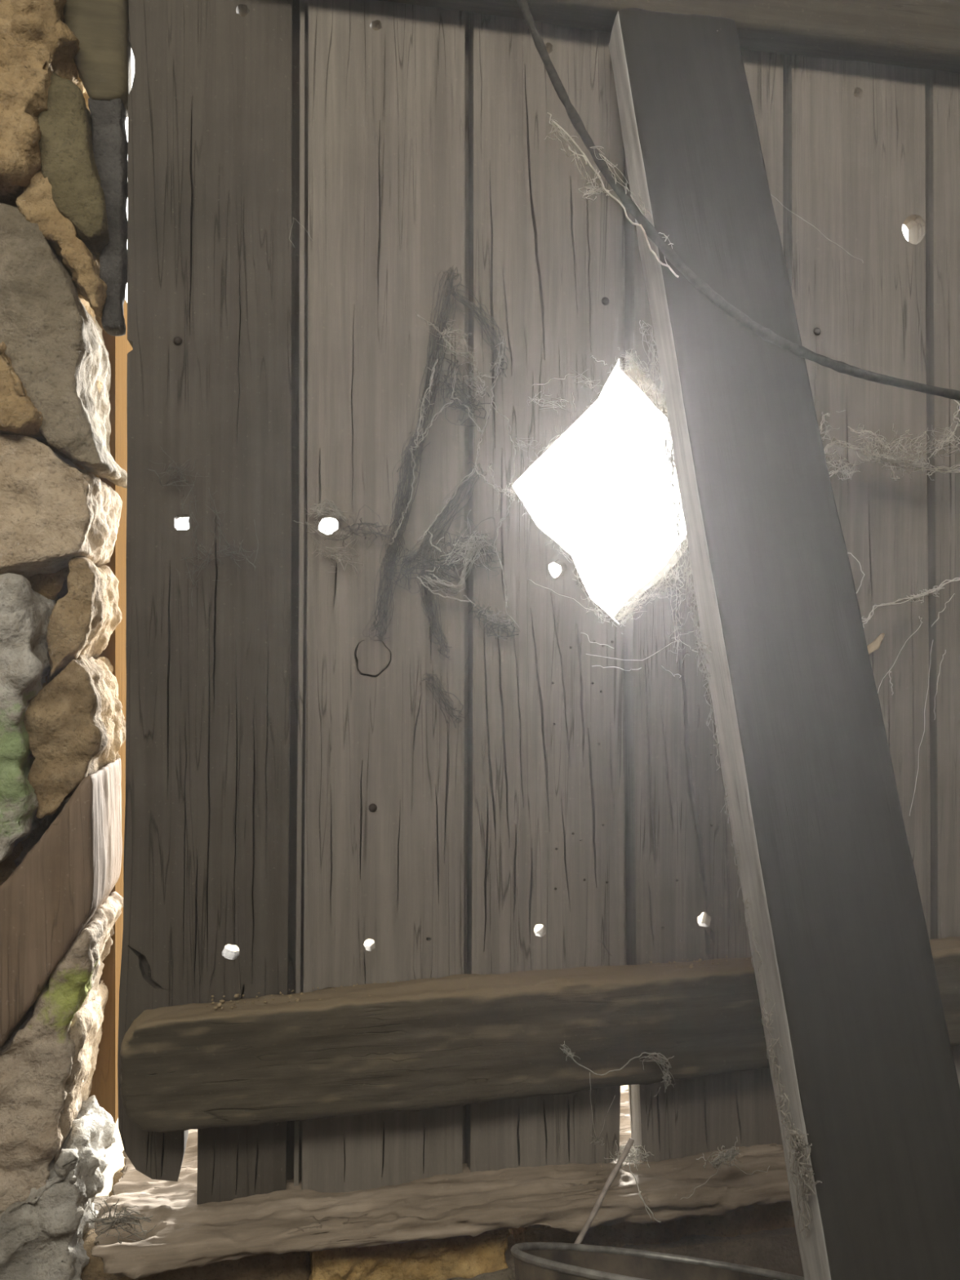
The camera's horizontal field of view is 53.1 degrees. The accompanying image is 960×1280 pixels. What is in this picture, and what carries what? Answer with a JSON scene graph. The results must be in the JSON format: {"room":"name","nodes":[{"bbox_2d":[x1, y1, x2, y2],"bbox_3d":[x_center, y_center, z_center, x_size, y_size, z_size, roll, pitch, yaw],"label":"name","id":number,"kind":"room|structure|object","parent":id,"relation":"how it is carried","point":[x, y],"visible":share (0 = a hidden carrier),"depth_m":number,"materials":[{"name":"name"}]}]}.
{"room":"farm building","nodes":[
{"label":"farm building","id":0,"kind":"room"},
{"bbox_2d":[95,911,703,1196],"bbox_3d":[-1.408,0.885,7.987,12.000,0.070,13.780,0,0,-10],"label":"ground","id":1,"kind":"structure","parent":0,"point":[114,1157],"depth_m":1.59,"materials":[{"name":"white"}]},
{"bbox_2d":[0,0,804,1279],"bbox_3d":[0.013,-0.150,1.079,3.000,2.300,0.280,0,0,-10],"label":"wall","id":2,"kind":"structure","parent":0,"point":[64,151],"depth_m":0.92,"materials":[{"name":"stone"}]},
{"bbox_2d":[0,758,122,1047],"bbox_3d":[-0.442,0.268,0.977,0.129,0.278,0.158,0,0,-10],"label":"bonding timber","id":3,"kind":"object","parent":2,"relation":"on","point":[73,868],"visible":0.84,"depth_m":0.91,"materials":[{"name":"brown wood"}]},
{"bbox_2d":[62,0,131,117],"bbox_3d":[-0.383,-0.625,0.959,0.064,0.194,0.048,0,0,-10],"label":"stone","id":4,"kind":"object","parent":2,"relation":"attached to","point":[103,60],"visible":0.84,"depth_m":0.94,"materials":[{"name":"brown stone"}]},
{"bbox_2d":[88,299,133,1124],"bbox_3d":[-0.475,0.070,1.157,0.106,0.940,0.195,0,0,-10],"label":"door frame","id":5,"kind":"structure","parent":2,"relation":"attached to","point":[104,1077],"depth_m":1.08,"materials":[{"name":"brown wood"}]},
{"bbox_2d":[90,1088,791,1279],"bbox_3d":[0.208,0.580,1.099,1.209,0.044,0.245,0,0,-10],"label":"door sill","id":6,"kind":"structure","parent":2,"relation":"attached to","point":[187,1233],"depth_m":0.97,"materials":[{"name":"brown wood"}]},
{"bbox_2d":[86,1199,156,1243],"bbox_3d":[-0.325,0.527,0.870,0.063,0.045,0.027,0,0,-10],"label":"cobweb","id":7,"kind":"object","parent":6,"relation":"on","point":[122,1220],"visible":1,"depth_m":0.87},
{"bbox_2d":[604,1140,660,1222],"bbox_3d":[0.153,0.541,0.972,0.050,0.082,0.048,0,0,-10],"label":"cobweb","id":8,"kind":"object","parent":6,"relation":"on","point":[634,1153],"visible":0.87,"depth_m":0.96},
{"bbox_2d":[680,1136,769,1199],"bbox_3d":[0.249,0.536,0.987,0.097,0.059,0.031,0,0,-10],"label":"cobweb","id":9,"kind":"object","parent":6,"relation":"on","point":[731,1153],"visible":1,"depth_m":0.98},
{"bbox_2d":[445,1267,515,1279],"bbox_3d":[-0.053,0.657,0.884,0.192,0.103,0.083,0,0,-10],"label":"flat stone","id":10,"kind":"object","parent":2,"relation":"attached to","point":[508,1273],"visible":1,"depth_m":0.92,"materials":[{"name":"grey stone"}]},
{"bbox_2d":[117,0,959,1204],"bbox_3d":[0.206,-0.196,1.041,1.144,1.546,0.093,0,0,-10],"label":"door","id":11,"kind":"structure","parent":2,"relation":"in","point":[297,797],"depth_m":1.00,"materials":[{"name":"brown wood"}]},
{"bbox_2d":[146,445,228,606],"bbox_3d":[-0.290,-0.113,0.953,0.078,0.159,0.020,0,0,-15],"label":"cobweb","id":12,"kind":"object","parent":11,"relation":"attached to","point":[170,465],"visible":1,"depth_m":0.95},
{"bbox_2d":[200,488,258,569],"bbox_3d":[-0.250,-0.111,0.959,0.056,0.082,0.019,0,0,-10],"label":"cobweb","id":13,"kind":"object","parent":11,"relation":"attached to","point":[215,512],"visible":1,"depth_m":0.96},
{"bbox_2d":[288,217,313,247],"bbox_3d":[-0.181,-0.413,0.973,0.024,0.030,0.003,0,0,-10],"label":"cobweb","id":14,"kind":"object","parent":11,"relation":"attached to","point":[293,218],"visible":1,"depth_m":0.97},
{"bbox_2d":[294,498,363,577],"bbox_3d":[-0.154,-0.103,0.977,0.071,0.080,0.019,0,0,-10],"label":"cobweb","id":15,"kind":"object","parent":11,"relation":"attached to","point":[335,509],"visible":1,"depth_m":0.98},
{"bbox_2d":[327,265,518,728],"bbox_3d":[-0.056,-0.148,0.992,0.202,0.481,0.021,0,0,-10],"label":"cobweb","id":16,"kind":"object","parent":11,"relation":"attached to","point":[398,506],"visible":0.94,"depth_m":0.99},
{"bbox_2d":[388,312,542,608],"bbox_3d":[-0.013,-0.182,0.985,0.164,0.300,0.044,0,0,-10],"label":"cobweb","id":17,"kind":"object","parent":11,"relation":"attached to","point":[463,336],"visible":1,"depth_m":0.98},
{"bbox_2d":[417,509,519,631],"bbox_3d":[-0.012,-0.072,0.992,0.109,0.125,0.033,0,0,-10],"label":"cobweb","id":18,"kind":"object","parent":11,"relation":"attached to","point":[472,550],"visible":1,"depth_m":0.98},
{"bbox_2d":[206,955,752,1008],"bbox_3d":[0.018,0.354,0.998,0.584,0.013,0.039,0,0,-10],"label":"crumbs","id":19,"kind":"object","parent":11,"relation":"on","point":[219,1005],"visible":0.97,"depth_m":0.96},
{"bbox_2d":[504,346,697,677],"bbox_3d":[0.132,-0.139,1.030,0.221,0.359,0.046,0,0,-11],"label":"cobweb","id":20,"kind":"object","parent":11,"relation":"attached to","point":[630,609],"visible":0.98,"depth_m":1.03},
{"bbox_2d":[560,1040,675,1145],"bbox_3d":[0.140,0.456,0.971,0.122,0.114,0.024,0,0,-7],"label":"cobweb","id":21,"kind":"object","parent":11,"relation":"attached to","point":[566,1052],"visible":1,"depth_m":0.97},
{"bbox_2d":[516,0,959,400],"bbox_3d":[0.424,-0.456,0.965,0.767,0.434,0.198,0,0,-13],"label":"cord","id":22,"kind":"object","parent":11,"relation":"hanging from","point":[767,335],"visible":1,"depth_m":0.88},
{"bbox_2d":[544,112,679,277],"bbox_3d":[0.122,-0.413,0.882,0.121,0.198,0.101,0,0,0],"label":"cobweb","id":23,"kind":"object","parent":22,"relation":"attached to","point":[553,123],"visible":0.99,"depth_m":0.89},
{"bbox_2d":[770,194,863,263],"bbox_3d":[0.354,-0.458,1.047,0.141,0.084,0.004,0,0,-10],"label":"cobweb","id":24,"kind":"object","parent":11,"relation":"attached to","point":[771,194],"visible":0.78,"depth_m":1.05},
{"bbox_2d":[866,632,884,654],"bbox_3d":[0.442,0.006,1.080,0.034,0.029,0.015,0,0,-10],"label":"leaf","id":25,"kind":"object","parent":11,"relation":"attached to","point":[873,646],"visible":0.7,"depth_m":1.08,"materials":[{"name":"brown plant"}]},
{"bbox_2d":[818,399,959,480],"bbox_3d":[0.479,-0.216,1.051,0.285,0.105,0.056,0,0,-10],"label":"cobweb","id":26,"kind":"object","parent":11,"relation":"attached to","point":[868,455],"visible":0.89,"depth_m":1.04},
{"bbox_2d":[847,552,959,816],"bbox_3d":[0.500,0.046,1.057,0.219,0.296,0.016,0,0,-10],"label":"cobweb","id":27,"kind":"object","parent":11,"relation":"attached to","point":[934,592],"visible":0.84,"depth_m":1.05},
{"bbox_3d":[0.240,0.950,-0.211,3.000,0.100,2.500,0,0,-10],"label":"floor","id":28,"kind":"structure","parent":0,"visible":0},
{"bbox_2d":[511,1241,804,1279],"bbox_3d":[0.150,0.645,0.781,0.289,0.353,0.348,0,0,29],"label":"bucket","id":29,"kind":"object","parent":28,"relation":"on","point":[537,1260],"visible":1,"depth_m":0.92,"materials":[{"name":"metal"}]},
{"bbox_2d":[574,1137,634,1244],"bbox_3d":[0.121,0.543,0.940,0.063,0.106,0.006,0,0,-8],"label":"stick","id":30,"kind":"object","parent":29,"relation":"in","point":[627,1148],"visible":1,"depth_m":0.94,"materials":[{"name":"grey wood"}]},
{"bbox_2d":[608,7,959,1279],"bbox_3d":[0.271,0.127,0.783,0.134,1.552,0.532,0,0,-17],"label":"prop","id":31,"kind":"object","parent":28,"relation":"on","point":[868,1073],"visible":0.98,"depth_m":0.78,"materials":[{"name":"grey wood"}]},
{"bbox_2d":[639,320,822,1237],"bbox_3d":[0.201,0.057,0.786,0.044,0.726,0.280,0,0,-13],"label":"cobweb","id":32,"kind":"object","parent":31,"relation":"attached to","point":[798,1138],"visible":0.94,"depth_m":0.81}
]}

